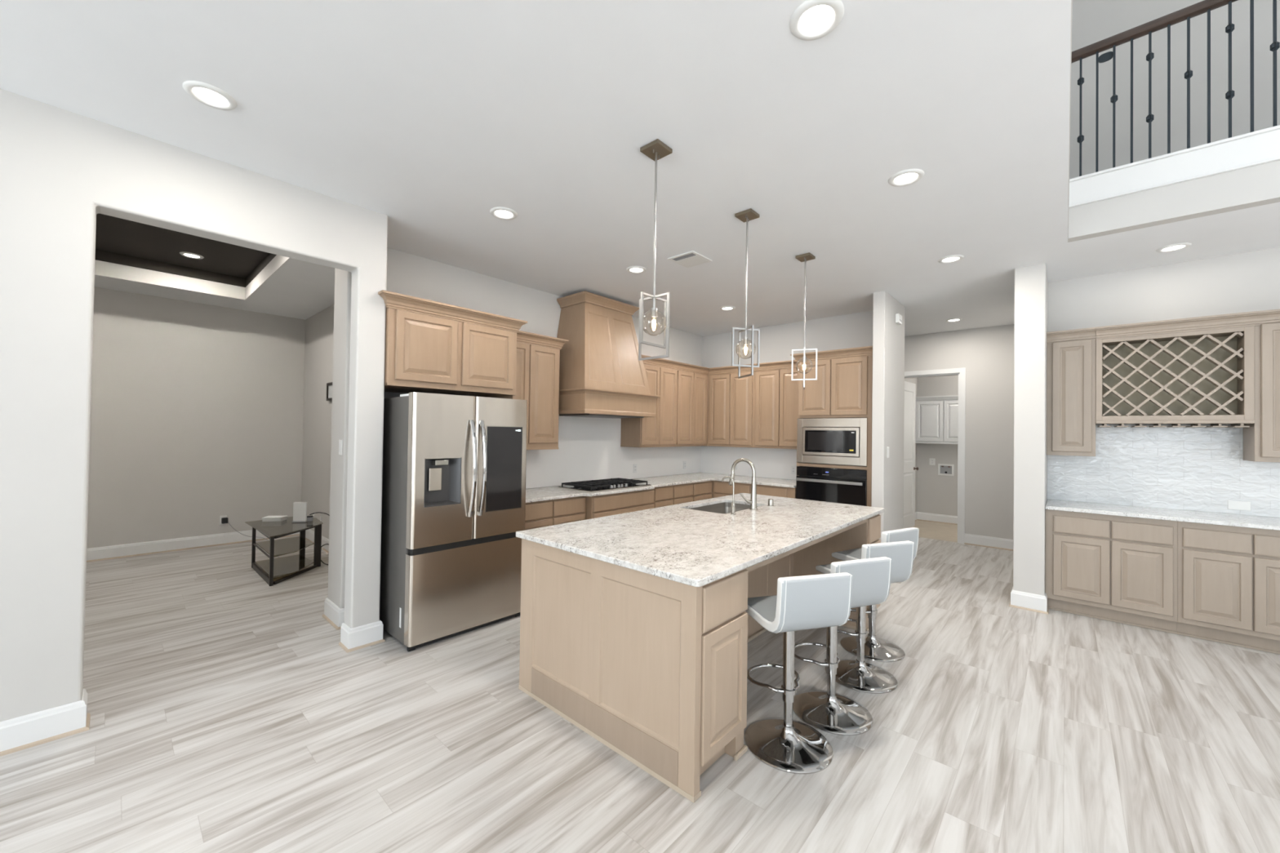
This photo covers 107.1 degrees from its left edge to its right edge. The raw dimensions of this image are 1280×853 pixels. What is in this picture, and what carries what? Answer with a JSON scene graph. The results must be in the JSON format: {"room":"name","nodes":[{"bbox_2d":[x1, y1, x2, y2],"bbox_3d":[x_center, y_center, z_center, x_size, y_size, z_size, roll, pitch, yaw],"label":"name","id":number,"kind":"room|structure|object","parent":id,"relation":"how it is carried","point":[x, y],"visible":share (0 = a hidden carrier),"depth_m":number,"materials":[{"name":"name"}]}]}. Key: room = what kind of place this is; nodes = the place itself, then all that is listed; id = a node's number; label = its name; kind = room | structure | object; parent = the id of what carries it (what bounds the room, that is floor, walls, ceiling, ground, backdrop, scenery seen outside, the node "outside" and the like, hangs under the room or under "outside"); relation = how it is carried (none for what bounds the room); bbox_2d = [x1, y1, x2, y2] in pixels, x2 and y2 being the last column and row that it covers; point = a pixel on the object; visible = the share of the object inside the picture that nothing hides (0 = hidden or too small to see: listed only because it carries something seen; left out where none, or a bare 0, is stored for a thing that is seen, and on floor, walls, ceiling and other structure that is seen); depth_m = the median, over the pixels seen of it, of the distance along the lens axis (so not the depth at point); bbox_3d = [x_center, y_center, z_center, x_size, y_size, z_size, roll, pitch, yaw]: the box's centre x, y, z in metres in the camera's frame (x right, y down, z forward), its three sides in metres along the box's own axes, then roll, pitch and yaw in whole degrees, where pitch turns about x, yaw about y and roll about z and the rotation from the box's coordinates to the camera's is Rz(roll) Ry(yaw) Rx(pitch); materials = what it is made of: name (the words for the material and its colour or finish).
{"room":"kitchen","nodes":[
{"label":"kitchen","id":0,"kind":"room"},
{"bbox_2d":[94,213,276,287],"bbox_3d":[-4.663,-1.775,3.616,2.980,0.160,3.080,0,-1,42],"label":"ceiling","id":1,"kind":"structure","parent":0,"point":[119,241],"depth_m":4.86,"materials":[{"name":"paint"}]},
{"bbox_2d":[179,252,204,258],"bbox_3d":[-4.680,-1.784,4.938,0.188,0.010,0.188,0,-1,42],"label":"recessed light","id":2,"kind":"object","parent":1,"relation":"in","point":[188,255],"visible":1,"depth_m":4.93,"materials":[{"name":"white plastic"}]},
{"bbox_2d":[183,253,199,257],"bbox_3d":[-4.680,-1.786,4.938,0.120,0.001,0.120,0,-1,42],"label":"diffuser","id":3,"kind":"object","parent":2,"relation":"attached to","point":[190,255],"depth_m":4.95,"materials":[{"name":"white plastic"}]},
{"bbox_2d":[94,254,289,300],"bbox_3d":[-4.666,-1.619,3.614,2.880,0.150,2.980,0,-1,42],"label":"trim","id":4,"kind":"structure","parent":1,"relation":"attached to","point":[101,268],"depth_m":5.14,"materials":[{"name":"paint"}]},
{"bbox_2d":[0,88,387,721],"bbox_3d":[-4.045,-0.077,1.006,0.150,3.080,6.486,0,-1,42],"label":"wall","id":5,"kind":"structure","parent":0,"point":[60,168],"depth_m":2.31,"materials":[{"name":"paint"}]},
{"bbox_2d":[0,688,90,756],"bbox_3d":[-4.503,1.376,0.480,0.178,0.146,5.147,0,-1,42],"label":"baseboard","id":6,"kind":"structure","parent":5,"relation":"attached to","point":[18,731],"depth_m":2.24,"materials":[{"name":"white paint"}]},
{"bbox_2d":[340,620,382,648],"bbox_3d":[-1.955,1.447,3.325,0.166,0.146,0.217,0,-1,42],"label":"baseboard","id":7,"kind":"structure","parent":5,"relation":"attached to","point":[364,634],"depth_m":3.26,"materials":[{"name":"white paint"}]},
{"bbox_2d":[338,638,385,653],"bbox_3d":[-1.951,1.512,3.321,0.178,0.016,0.241,0,-1,42],"label":"baseboard","id":8,"kind":"structure","parent":5,"relation":"attached to","point":[340,644],"depth_m":3.25,"materials":[{"name":"brown wood"}]},
{"bbox_2d":[86,286,305,548],"bbox_3d":[-6.244,-0.234,5.079,0.120,3.430,4.600,0,-1,42],"label":"wall","id":9,"kind":"structure","parent":0,"point":[197,409],"depth_m":5.79,"materials":[{"name":"paint"}]},
{"bbox_2d":[86,528,328,562],"bbox_3d":[-4.928,1.411,3.775,3.590,0.146,4.480,0,-1,42],"label":"baseboard","id":10,"kind":"structure","parent":9,"relation":"attached to","point":[106,552],"depth_m":5.70,"materials":[{"name":"white paint"}]},
{"bbox_2d":[221,517,279,557],"bbox_3d":[-4.637,1.338,5.785,1.414,0.342,0.244,0,-1,27],"label":"plug","id":11,"kind":"object","parent":9,"relation":"attached to","point":[224,520],"visible":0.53,"depth_m":6.00,"materials":[{"name":"black plastic"}]},
{"bbox_2d":[301,304,333,539],"bbox_3d":[-3.368,-0.188,5.505,3.590,3.430,0.120,0,-1,42],"label":"wall","id":12,"kind":"structure","parent":0,"point":[319,327],"depth_m":6.17,"materials":[{"name":"paint"}]},
{"bbox_2d":[326,382,332,400],"bbox_3d":[-3.708,-0.425,5.716,0.440,0.220,0.030,0,-1,42],"label":"picture frame","id":13,"kind":"object","parent":12,"relation":"attached to","point":[329,385],"visible":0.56,"depth_m":5.80,"materials":[{"name":"brown metal"}]},
{"bbox_2d":[327,268,351,608],"bbox_3d":[-2.342,-0.020,3.715,0.330,3.080,0.058,0,-1,42],"label":"wall","id":14,"kind":"structure","parent":0,"point":[343,278],"depth_m":3.65,"materials":[{"name":"paint"}]},
{"bbox_2d":[321,597,344,630],"bbox_3d":[-2.372,1.446,3.686,0.386,0.146,0.086,0,-1,42],"label":"baseboard","id":15,"kind":"structure","parent":14,"relation":"attached to","point":[335,614],"depth_m":3.62,"materials":[{"name":"white paint"}]},
{"bbox_2d":[338,440,342,454],"bbox_3d":[-2.296,0.159,3.624,0.070,0.116,0.008,0,-1,42],"label":"light switch","id":16,"kind":"object","parent":14,"relation":"attached to","point":[340,442],"visible":1,"depth_m":3.62,"materials":[{"name":"white plastic"}]},
{"bbox_2d":[384,247,702,488],"bbox_3d":[-0.695,0.052,5.683,0.150,3.030,5.074,0,-1,42],"label":"wall","id":17,"kind":"structure","parent":0,"point":[408,274],"depth_m":4.72,"materials":[{"name":"paint"}]},
{"bbox_2d":[377,289,527,399],"bbox_3d":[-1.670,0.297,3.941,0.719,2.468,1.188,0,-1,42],"label":"upper cabinet","id":18,"kind":"object","parent":17,"relation":"attached to","point":[432,347],"visible":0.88,"depth_m":3.69,"materials":[{"name":"brown wood"}]},
{"bbox_2d":[514,330,568,449],"bbox_3d":[-1.161,-0.338,4.747,0.404,1.134,0.790,0,-1,42],"label":"upper cabinet","id":19,"kind":"object","parent":17,"relation":"attached to","point":[538,356],"visible":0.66,"depth_m":4.69,"materials":[{"name":"brown wood"}]},
{"bbox_2d":[556,290,660,418],"bbox_3d":[-0.400,-0.764,5.377,0.675,1.311,1.179,0,-1,42],"label":"range hood","id":20,"kind":"object","parent":17,"relation":"attached to","point":[602,375],"visible":0.85,"depth_m":5.15,"materials":[{"name":"brown wood"}]},
{"bbox_2d":[620,355,680,447],"bbox_3d":[0.126,-0.302,6.180,0.404,1.134,0.791,0,-1,42],"label":"upper cabinet","id":21,"kind":"object","parent":17,"relation":"attached to","point":[660,431],"visible":0.73,"depth_m":6.07,"materials":[{"name":"brown wood"}]},
{"bbox_2d":[525,415,796,488],"bbox_3d":[0.361,0.291,5.385,1.820,0.784,3.797,0,-1,42],"label":"backsplash","id":22,"kind":"structure","parent":17,"relation":"attached to","point":[589,448],"depth_m":6.01,"materials":[{"name":"white tile"}]},
{"bbox_2d":[675,362,709,446],"bbox_3d":[0.641,-0.288,6.753,0.404,1.134,0.749,0,-1,42],"label":"upper cabinet","id":23,"kind":"object","parent":17,"relation":"attached to","point":[692,380],"visible":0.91,"depth_m":6.61,"materials":[{"name":"brown wood"}]},
{"bbox_2d":[0,0,1279,336],"bbox_3d":[0.651,-1.571,1.451,14.980,0.150,13.370,0,-1,42],"label":"ceiling","id":24,"kind":"structure","parent":0,"point":[430,117],"depth_m":2.41,"materials":[{"name":"paint"}]},
{"bbox_2d":[182,80,237,110],"bbox_3d":[-1.977,-1.519,2.178,0.188,0.010,0.188,0,-1,42],"label":"recessed light","id":25,"kind":"object","parent":24,"relation":"in","point":[208,95],"visible":1,"depth_m":2.17,"materials":[{"name":"white plastic"}]},
{"bbox_2d":[192,87,227,105],"bbox_3d":[-1.977,-1.521,2.178,0.120,0.001,0.120,0,-1,42],"label":"diffuser","id":26,"kind":"object","parent":25,"relation":"attached to","point":[206,95],"depth_m":2.18,"materials":[{"name":"white plastic"}]},
{"bbox_2d":[489,206,517,219],"bbox_3d":[-0.955,-1.490,3.316,0.188,0.010,0.188,0,-1,42],"label":"recessed light","id":27,"kind":"object","parent":24,"relation":"in","point":[503,213],"visible":1,"depth_m":3.31,"materials":[{"name":"white plastic"}]},
{"bbox_2d":[494,210,512,217],"bbox_3d":[-0.955,-1.492,3.316,0.120,0.001,0.120,0,-1,42],"label":"diffuser","id":28,"kind":"object","parent":27,"relation":"attached to","point":[498,214],"depth_m":3.32,"materials":[{"name":"white plastic"}]},
{"bbox_2d":[626,266,646,273],"bbox_3d":[-0.033,-1.464,4.423,0.188,0.010,0.188,0,-1,42],"label":"recessed light","id":29,"kind":"object","parent":24,"relation":"in","point":[633,269],"visible":1,"depth_m":4.42,"materials":[{"name":"white plastic"}]},
{"bbox_2d":[638,138,672,360],"bbox_3d":[0.080,-0.925,2.527,0.171,1.130,0.171,1,-1,-11],"label":"pendant light","id":30,"kind":"object","parent":24,"relation":"hanging from","point":[656,149],"visible":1,"depth_m":2.52,"materials":[{"name":"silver metal"}]},
{"bbox_2d":[650,297,657,317],"bbox_3d":[0.075,-0.633,2.523,0.032,0.104,0.032,0,-1,42],"label":"socket","id":31,"kind":"object","parent":30,"relation":"attached to","point":[654,310],"depth_m":2.51,"materials":[{"name":"silver metal"}]},
{"bbox_2d":[667,250,711,267],"bbox_3d":[0.438,-1.461,4.140,0.270,0.010,0.290,0,-1,42],"label":"ceiling vent","id":32,"kind":"object","parent":24,"relation":"in","point":[691,259],"visible":1,"depth_m":4.13,"materials":[{"name":"white plastic"}]},
{"bbox_2d":[720,306,735,310],"bbox_3d":[1.061,-1.433,5.738,0.188,0.010,0.188,0,-1,42],"label":"recessed light","id":33,"kind":"object","parent":24,"relation":"in","point":[724,308],"visible":1,"depth_m":5.73,"materials":[{"name":"white plastic"}]},
{"bbox_2d":[731,208,759,378],"bbox_3d":[0.735,-0.907,3.268,0.153,1.130,0.153,0,-1,31],"label":"pendant light","id":34,"kind":"object","parent":24,"relation":"hanging from","point":[746,215],"visible":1,"depth_m":3.26,"materials":[{"name":"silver metal"}]},
{"bbox_2d":[743,329,748,345],"bbox_3d":[0.731,-0.614,3.265,0.032,0.104,0.032,0,-1,42],"label":"socket","id":35,"kind":"object","parent":34,"relation":"attached to","point":[745,340],"depth_m":3.26,"materials":[{"name":"silver metal"}]},
{"bbox_2d":[791,252,817,389],"bbox_3d":[1.403,-0.888,4.026,0.157,1.130,0.157,1,-1,-28],"label":"pendant light","id":36,"kind":"object","parent":24,"relation":"hanging from","point":[807,256],"visible":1,"depth_m":4.02,"materials":[{"name":"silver metal"}]},
{"bbox_2d":[789,0,844,40],"bbox_3d":[0.645,-1.487,1.730,0.188,0.010,0.188,0,-1,42],"label":"recessed light","id":37,"kind":"object","parent":24,"relation":"in","point":[820,18],"visible":1,"depth_m":1.73,"materials":[{"name":"white plastic"}]},
{"bbox_2d":[799,4,834,33],"bbox_3d":[0.645,-1.489,1.730,0.120,0.001,0.120,0,-1,42],"label":"diffuser","id":38,"kind":"object","parent":37,"relation":"attached to","point":[815,19],"depth_m":1.73,"materials":[{"name":"white plastic"}]},
{"bbox_2d":[888,168,924,186],"bbox_3d":[1.566,-1.461,2.784,0.188,0.010,0.188,0,-1,42],"label":"recessed light","id":39,"kind":"object","parent":24,"relation":"in","point":[909,176],"visible":1,"depth_m":2.78,"materials":[{"name":"white plastic"}]},
{"bbox_2d":[894,173,917,183],"bbox_3d":[1.566,-1.463,2.784,0.120,0.001,0.120,0,-1,42],"label":"diffuser","id":40,"kind":"object","parent":39,"relation":"attached to","point":[904,178],"depth_m":2.79,"materials":[{"name":"white plastic"}]},
{"bbox_2d":[937,254,964,263],"bbox_3d":[2.660,-1.430,4.046,0.188,0.010,0.188,0,-1,42],"label":"recessed light","id":41,"kind":"object","parent":24,"relation":"in","point":[953,258],"visible":1,"depth_m":4.04,"materials":[{"name":"white plastic"}]},
{"bbox_2d":[942,257,959,262],"bbox_3d":[2.660,-1.432,4.046,0.120,0.001,0.120,0,-1,42],"label":"diffuser","id":42,"kind":"object","parent":41,"relation":"attached to","point":[944,259],"depth_m":4.05,"materials":[{"name":"white plastic"}]},
{"bbox_2d":[1155,242,1191,252],"bbox_3d":[4.220,-1.412,3.740,0.188,0.010,0.188,0,-1,42],"label":"recessed light","id":43,"kind":"object","parent":24,"relation":"in","point":[1177,246],"visible":1,"depth_m":3.73,"materials":[{"name":"white plastic"}]},
{"bbox_2d":[1162,245,1184,250],"bbox_3d":[4.220,-1.414,3.740,0.120,0.001,0.120,0,-1,42],"label":"diffuser","id":44,"kind":"object","parent":43,"relation":"attached to","point":[1166,247],"depth_m":3.74,"materials":[{"name":"white plastic"}]},
{"bbox_2d":[0,520,1279,852],"bbox_3d":[1.110,1.598,1.988,15.400,0.100,15.300,0,-1,42],"label":"floor","id":45,"kind":"structure","parent":0,"point":[228,715],"depth_m":2.28,"materials":[{"name":"wood"}]},
{"bbox_2d":[244,516,323,586],"bbox_3d":[-3.696,1.275,4.987,1.080,0.478,0.595,0,-1,42],"label":"glass side table","id":46,"kind":"object","parent":45,"relation":"on","point":[274,568],"visible":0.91,"depth_m":4.96,"materials":[{"name":"brown metal"}]},
{"bbox_2d":[262,515,287,521],"bbox_3d":[-4.010,1.011,5.192,0.190,0.044,0.120,1,-1,-10],"label":"box","id":47,"kind":"object","parent":46,"relation":"on","point":[268,518],"visible":1,"depth_m":5.14,"materials":[{"name":"plastic"}]},
{"bbox_2d":[255,554,313,578],"bbox_3d":[-3.686,1.454,4.955,0.860,0.007,0.423,0,-1,42],"label":"glass shelf","id":48,"kind":"object","parent":46,"relation":"attached to","point":[283,566],"depth_m":4.94,"materials":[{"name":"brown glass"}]},
{"bbox_2d":[255,536,314,557],"bbox_3d":[-3.683,1.250,4.957,0.860,0.007,0.423,0,-1,42],"label":"glass shelf","id":49,"kind":"object","parent":46,"relation":"attached to","point":[292,544],"depth_m":4.95,"materials":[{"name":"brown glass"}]},
{"bbox_2d":[291,502,307,522],"bbox_3d":[-3.694,0.930,5.138,0.132,0.214,0.064,1,-1,-13],"label":"router","id":50,"kind":"object","parent":46,"relation":"on","point":[300,508],"visible":1,"depth_m":5.12,"materials":[{"name":"white plastic"}]},
{"bbox_2d":[379,391,527,651],"bbox_3d":[-1.541,0.653,3.791,1.004,1.756,0.913,0,-1,42],"label":"refrigerator","id":51,"kind":"object","parent":45,"relation":"on","point":[455,466],"visible":0.97,"depth_m":3.42,"materials":[{"name":"silver metal"}]},
{"bbox_2d":[524,496,586,529],"bbox_3d":[-1.064,1.117,4.662,0.668,0.864,0.846,0,-1,42],"label":"base cabinet","id":52,"kind":"object","parent":45,"relation":"on","point":[559,511],"visible":0.26,"depth_m":4.46,"materials":[{"name":"brown wood"}]},
{"bbox_2d":[525,472,795,502],"bbox_3d":[0.357,0.698,5.373,1.815,0.030,3.788,0,-1,42],"label":"countertop","id":53,"kind":"structure","parent":52,"relation":"on","point":[547,493],"depth_m":5.76,"materials":[{"name":"beige stone"}]},
{"bbox_2d":[557,477,650,492],"bbox_3d":[-0.383,0.646,5.317,0.539,0.052,0.934,0,-1,42],"label":"gas cooktop","id":54,"kind":"object","parent":53,"relation":"in","point":[591,486],"visible":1,"depth_m":5.18,"materials":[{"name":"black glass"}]},
{"bbox_2d":[586,488,654,519],"bbox_3d":[-0.427,1.134,5.311,0.748,0.864,0.970,0,-1,42],"label":"base cabinet","id":55,"kind":"object","parent":45,"relation":"on","point":[598,506],"visible":0.28,"depth_m":4.98,"materials":[{"name":"brown wood"}]},
{"bbox_2d":[653,483,693,507],"bbox_3d":[0.155,1.151,6.018,0.668,0.864,0.860,0,-1,42],"label":"base cabinet","id":56,"kind":"object","parent":45,"relation":"on","point":[667,495],"visible":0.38,"depth_m":5.80,"materials":[{"name":"brown wood"}]},
{"bbox_2d":[518,514,880,802],"bbox_3d":[0.627,1.115,3.316,1.273,0.883,2.598,0,-1,42],"label":"kitchen island","id":57,"kind":"object","parent":45,"relation":"on","point":[653,668],"visible":0.53,"depth_m":2.21,"materials":[{"name":"brown wood"}]},
{"bbox_2d":[515,493,884,586],"bbox_3d":[0.636,0.658,3.325,1.305,0.030,2.660,0,-1,42],"label":"island countertop","id":58,"kind":"structure","parent":57,"relation":"on","point":[677,543],"depth_m":2.76,"materials":[{"name":"beige stone"}]},
{"bbox_2d":[689,502,759,514],"bbox_3d":[0.698,0.790,3.884,0.468,0.218,0.748,0,-1,42],"label":"sink","id":59,"kind":"object","parent":58,"relation":"in","point":[722,508],"visible":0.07,"depth_m":4.19,"materials":[{"name":"metal"}]},
{"bbox_2d":[721,475,736,514],"bbox_3d":[0.656,0.507,3.509,0.124,0.276,0.045,0,-1,42],"label":"filtered water faucet","id":60,"kind":"object","parent":58,"relation":"on","point":[733,504],"visible":1,"depth_m":3.48,"materials":[{"name":"silver metal"}]},
{"bbox_2d":[728,457,757,510],"bbox_3d":[0.798,0.451,3.746,0.254,0.399,0.124,0,-1,42],"label":"kitchen faucet","id":61,"kind":"object","parent":58,"relation":"on","point":[753,501],"visible":0.99,"depth_m":3.69,"materials":[{"name":"silver metal"}]},
{"bbox_2d":[692,480,712,501],"bbox_3d":[0.599,1.163,6.513,0.668,0.864,0.468,0,-1,42],"label":"base cabinet","id":62,"kind":"object","parent":45,"relation":"on","point":[702,490],"visible":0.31,"depth_m":6.28,"materials":[{"name":"brown wood"}]},
{"bbox_2d":[712,480,751,497],"bbox_3d":[1.428,1.175,6.507,0.610,0.864,0.668,0,-1,42],"label":"base cabinet","id":63,"kind":"object","parent":45,"relation":"on","point":[720,488],"visible":0.2,"depth_m":6.31,"materials":[{"name":"brown wood"}]},
{"bbox_2d":[756,484,795,498],"bbox_3d":[1.865,1.176,6.114,0.564,0.864,0.668,0,-1,42],"label":"base cabinet","id":64,"kind":"object","parent":45,"relation":"on","point":[780,491],"visible":0.12,"depth_m":5.84,"materials":[{"name":"brown wood"}]},
{"bbox_2d":[744,572,853,774],"bbox_3d":[0.723,1.108,2.320,0.410,0.875,0.481,1,-1,-16],"label":"bar stool","id":65,"kind":"object","parent":45,"relation":"on","point":[786,744],"visible":0.93,"depth_m":2.17,"materials":[{"name":"white leather"}]},
{"bbox_2d":[790,346,872,506],"bbox_3d":[2.386,0.371,5.655,0.949,2.478,0.683,0,-1,42],"label":"tall cabinet","id":66,"kind":"object","parent":45,"relation":"on","point":[842,388],"visible":0.41,"depth_m":5.38,"materials":[{"name":"brown wood"}]},
{"bbox_2d":[795,466,866,506],"bbox_3d":[2.352,0.845,5.624,0.791,0.719,0.620,0,-1,42],"label":"wall oven","id":67,"kind":"object","parent":66,"relation":"in","point":[841,486],"visible":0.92,"depth_m":5.40,"materials":[{"name":"black glass"}]},
{"bbox_2d":[796,417,867,466],"bbox_3d":[2.341,0.173,5.607,0.790,0.528,0.485,0,-1,42],"label":"microwave","id":68,"kind":"object","parent":66,"relation":"in","point":[842,442],"visible":1,"depth_m":5.41,"materials":[{"name":"metal"}]},
{"bbox_2d":[792,556,891,735],"bbox_3d":[1.042,1.116,2.593,0.410,0.875,0.481,1,-1,-21],"label":"bar stool","id":69,"kind":"object","parent":45,"relation":"on","point":[828,711],"visible":0.72,"depth_m":2.47,"materials":[{"name":"silver metal"}]},
{"bbox_2d":[815,540,914,693],"bbox_3d":[1.384,1.126,2.982,0.410,0.875,0.481,1,-1,-20],"label":"bar stool","id":70,"kind":"object","parent":45,"relation":"on","point":[859,675],"visible":0.75,"depth_m":2.85,"materials":[{"name":"white leather"}]},
{"bbox_2d":[831,527,919,662],"bbox_3d":[1.643,1.134,3.368,0.410,0.875,0.481,1,-1,-30],"label":"bar stool","id":71,"kind":"object","parent":45,"relation":"on","point":[876,649],"visible":0.65,"depth_m":3.28,"materials":[{"name":"white leather"}]},
{"bbox_2d":[1044,509,1177,634],"bbox_3d":[4.039,1.173,4.109,0.775,0.882,0.592,0,-1,42],"label":"base cabinet","id":72,"kind":"object","parent":45,"relation":"on","point":[1119,569],"visible":0.92,"depth_m":3.88,"materials":[{"name":"beige wood"}]},
{"bbox_2d":[1176,521,1279,654],"bbox_3d":[4.662,1.175,3.549,0.900,0.882,0.592,0,-1,42],"label":"base cabinet","id":73,"kind":"object","parent":45,"relation":"on","point":[1228,576],"visible":0.88,"depth_m":3.47,"materials":[{"name":"beige wood"}]},
{"bbox_2d":[1044,499,1279,530],"bbox_3d":[4.372,0.717,3.803,1.677,0.030,0.618,0,-1,42],"label":"countertop","id":74,"kind":"structure","parent":73,"relation":"on","point":[1188,516],"depth_m":3.78,"materials":[{"name":"white stone"}]},
{"bbox_2d":[702,311,872,479],"bbox_3d":[2.016,0.101,6.557,2.713,3.030,0.150,0,-1,42],"label":"wall","id":75,"kind":"structure","parent":0,"point":[777,342],"depth_m":6.45,"materials":[{"name":"paint"}]},
{"bbox_2d":[706,364,755,447],"bbox_3d":[1.364,-0.277,6.786,0.755,1.134,0.394,0,-1,42],"label":"upper cabinet","id":76,"kind":"object","parent":75,"relation":"attached to","point":[731,399],"visible":0.88,"depth_m":6.66,"materials":[{"name":"brown wood"}]},
{"bbox_2d":[753,360,797,448],"bbox_3d":[1.914,-0.275,6.292,0.724,1.134,0.394,0,-1,42],"label":"upper cabinet","id":77,"kind":"object","parent":75,"relation":"attached to","point":[775,393],"visible":0.71,"depth_m":6.20,"materials":[{"name":"brown wood"}]},
{"bbox_2d":[871,290,904,539],"bbox_3d":[2.785,0.072,5.294,0.120,3.080,0.827,0,-1,42],"label":"wall","id":78,"kind":"structure","parent":0,"point":[888,336],"depth_m":5.05,"materials":[{"name":"paint"}]},
{"bbox_2d":[895,313,902,324],"bbox_3d":[2.903,-1.202,5.301,0.038,0.100,0.140,0,-1,42],"label":"door chime","id":79,"kind":"object","parent":78,"relation":"attached to","point":[898,317],"visible":1,"depth_m":5.26,"materials":[{"name":"white plastic"}]},
{"bbox_2d":[904,375,958,515],"bbox_3d":[5.373,0.157,7.250,2.500,3.030,1.630,0,-1,42],"label":"wall","id":80,"kind":"structure","parent":0,"point":[935,493],"depth_m":8.33,"materials":[{"name":"paint"}]},
{"bbox_2d":[915,511,957,524],"bbox_3d":[5.583,1.605,7.482,2.290,0.146,0.750,0,-1,42],"label":"baseboard","id":81,"kind":"structure","parent":80,"relation":"attached to","point":[918,515],"depth_m":8.30,"materials":[{"name":"white paint"}]},
{"bbox_2d":[915,395,958,444],"bbox_3d":[5.255,-0.110,8.084,0.980,0.810,0.354,0,-1,42],"label":"laundry cabinet","id":82,"kind":"object","parent":80,"relation":"attached to","point":[936,416],"visible":0.56,"depth_m":8.05,"materials":[{"name":"white paint"}]},
{"bbox_2d":[937,463,954,475],"bbox_3d":[5.321,0.753,8.224,0.235,0.200,0.028,0,-1,42],"label":"box","id":83,"kind":"object","parent":80,"relation":"attached to","point":[945,469],"visible":1,"depth_m":8.23,"materials":[{"name":"white plastic"}]},
{"bbox_2d":[904,324,1014,539],"bbox_3d":[3.731,0.137,7.549,3.859,3.030,0.120,0,-1,42],"label":"wall","id":84,"kind":"structure","parent":0,"point":[986,353],"depth_m":6.54,"materials":[{"name":"paint"}]},
{"bbox_2d":[902,381,918,528],"bbox_3d":[4.329,0.467,7.611,0.760,2.370,0.100,1,-1,-44],"label":"door","id":85,"kind":"structure","parent":84,"relation":"in","point":[909,418],"depth_m":7.69,"materials":[{"name":"white paint"}]},
{"bbox_2d":[904,367,965,543],"bbox_3d":[4.276,0.410,7.040,0.956,2.488,0.149,0,-1,42],"label":"trim","id":86,"kind":"structure","parent":84,"relation":"attached to","point":[961,372],"depth_m":6.71,"materials":[{"name":"white paint"}]},
{"bbox_2d":[964,533,1013,551],"bbox_3d":[4.826,1.581,6.430,0.689,0.146,0.028,0,-1,42],"label":"baseboard","id":87,"kind":"structure","parent":84,"relation":"attached to","point":[997,542],"depth_m":6.47,"materials":[{"name":"white paint"}]},
{"bbox_2d":[1013,262,1048,595],"bbox_3d":[4.318,0.092,5.156,0.213,3.080,2.656,0,-1,42],"label":"wall","id":88,"kind":"structure","parent":0,"point":[1031,283],"depth_m":4.17,"materials":[{"name":"paint"}]},
{"bbox_2d":[1008,587,1048,614],"bbox_3d":[4.288,1.558,5.128,0.269,0.146,2.684,0,-1,42],"label":"baseboard","id":89,"kind":"structure","parent":88,"relation":"attached to","point":[1032,601],"depth_m":4.14,"materials":[{"name":"white paint"}]},
{"bbox_2d":[1067,0,1072,238],"bbox_3d":[-0.115,-3.811,-0.051,0.153,4.569,10.030,0,-1,42],"label":"wall","id":90,"kind":"structure","parent":0,"point":[1071,0],"depth_m":2.12,"materials":[{"name":"paint"}]},
{"bbox_2d":[1047,247,1279,517],"bbox_3d":[6.661,0.115,2.271,7.128,3.030,0.115,0,-1,42],"label":"wall","id":91,"kind":"structure","parent":0,"point":[1246,282],"depth_m":4.09,"materials":[{"name":"paint"}]},
{"bbox_2d":[1046,327,1096,456],"bbox_3d":[3.965,-0.298,4.356,0.328,1.126,0.376,0,-1,42],"label":"upper cabinet","id":92,"kind":"object","parent":91,"relation":"attached to","point":[1070,353],"visible":1,"depth_m":4.25,"materials":[{"name":"beige wood"}]},
{"bbox_2d":[1047,424,1279,517],"bbox_3d":[4.588,0.335,4.043,1.677,0.746,0.012,0,-1,42],"label":"tile backsplash","id":93,"kind":"structure","parent":91,"relation":"attached to","point":[1203,468],"depth_m":4.07,"materials":[{"name":"white tile"}]},
{"bbox_2d":[1227,500,1250,511],"bbox_3d":[4.826,0.637,3.809,0.116,0.070,0.006,0,-1,42],"label":"wall outlet","id":94,"kind":"object","parent":93,"relation":"attached to","point":[1237,505],"visible":1,"depth_m":3.81,"materials":[{"name":"white plastic"}]},
{"bbox_2d":[1095,311,1257,427],"bbox_3d":[4.408,-0.427,3.956,0.864,0.866,0.384,0,-1,42],"label":"wine rack","id":95,"kind":"object","parent":91,"relation":"attached to","point":[1196,371],"visible":1,"depth_m":3.89,"materials":[{"name":"beige wood"}]},
{"bbox_2d":[1243,308,1279,462],"bbox_3d":[4.909,-0.295,3.508,0.480,1.126,0.376,0,-1,42],"label":"upper cabinet","id":96,"kind":"object","parent":91,"relation":"attached to","point":[1261,440],"visible":0.85,"depth_m":3.53,"materials":[{"name":"beige wood"}]},
{"bbox_2d":[1067,160,1279,242],"bbox_3d":[5.893,-1.539,1.305,6.987,0.232,0.100,0,-1,42],"label":"wall","id":97,"kind":"structure","parent":0,"point":[1256,185],"depth_m":3.23,"materials":[{"name":"paint"}]},
{"bbox_2d":[1068,124,1279,208],"bbox_3d":[5.904,-1.759,1.317,6.987,0.208,0.195,0,-1,42],"label":"trim","id":98,"kind":"structure","parent":97,"relation":"on","point":[1262,146],"depth_m":3.21,"materials":[{"name":"white paint"}]},
{"bbox_2d":[1071,0,1279,176],"bbox_3d":[4.471,-2.365,2.563,3.186,0.992,0.066,0,-1,42],"label":"balcony railing","id":99,"kind":"object","parent":98,"relation":"on","point":[1206,6],"visible":0.98,"depth_m":3.28,"materials":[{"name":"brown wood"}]},
{"bbox_2d":[1069,0,1279,178],"bbox_3d":[7.253,-3.870,2.925,7.140,4.170,0.100,0,-1,42],"label":"wall","id":100,"kind":"structure","parent":0,"point":[1093,21],"depth_m":4.69,"materials":[{"name":"paint"}]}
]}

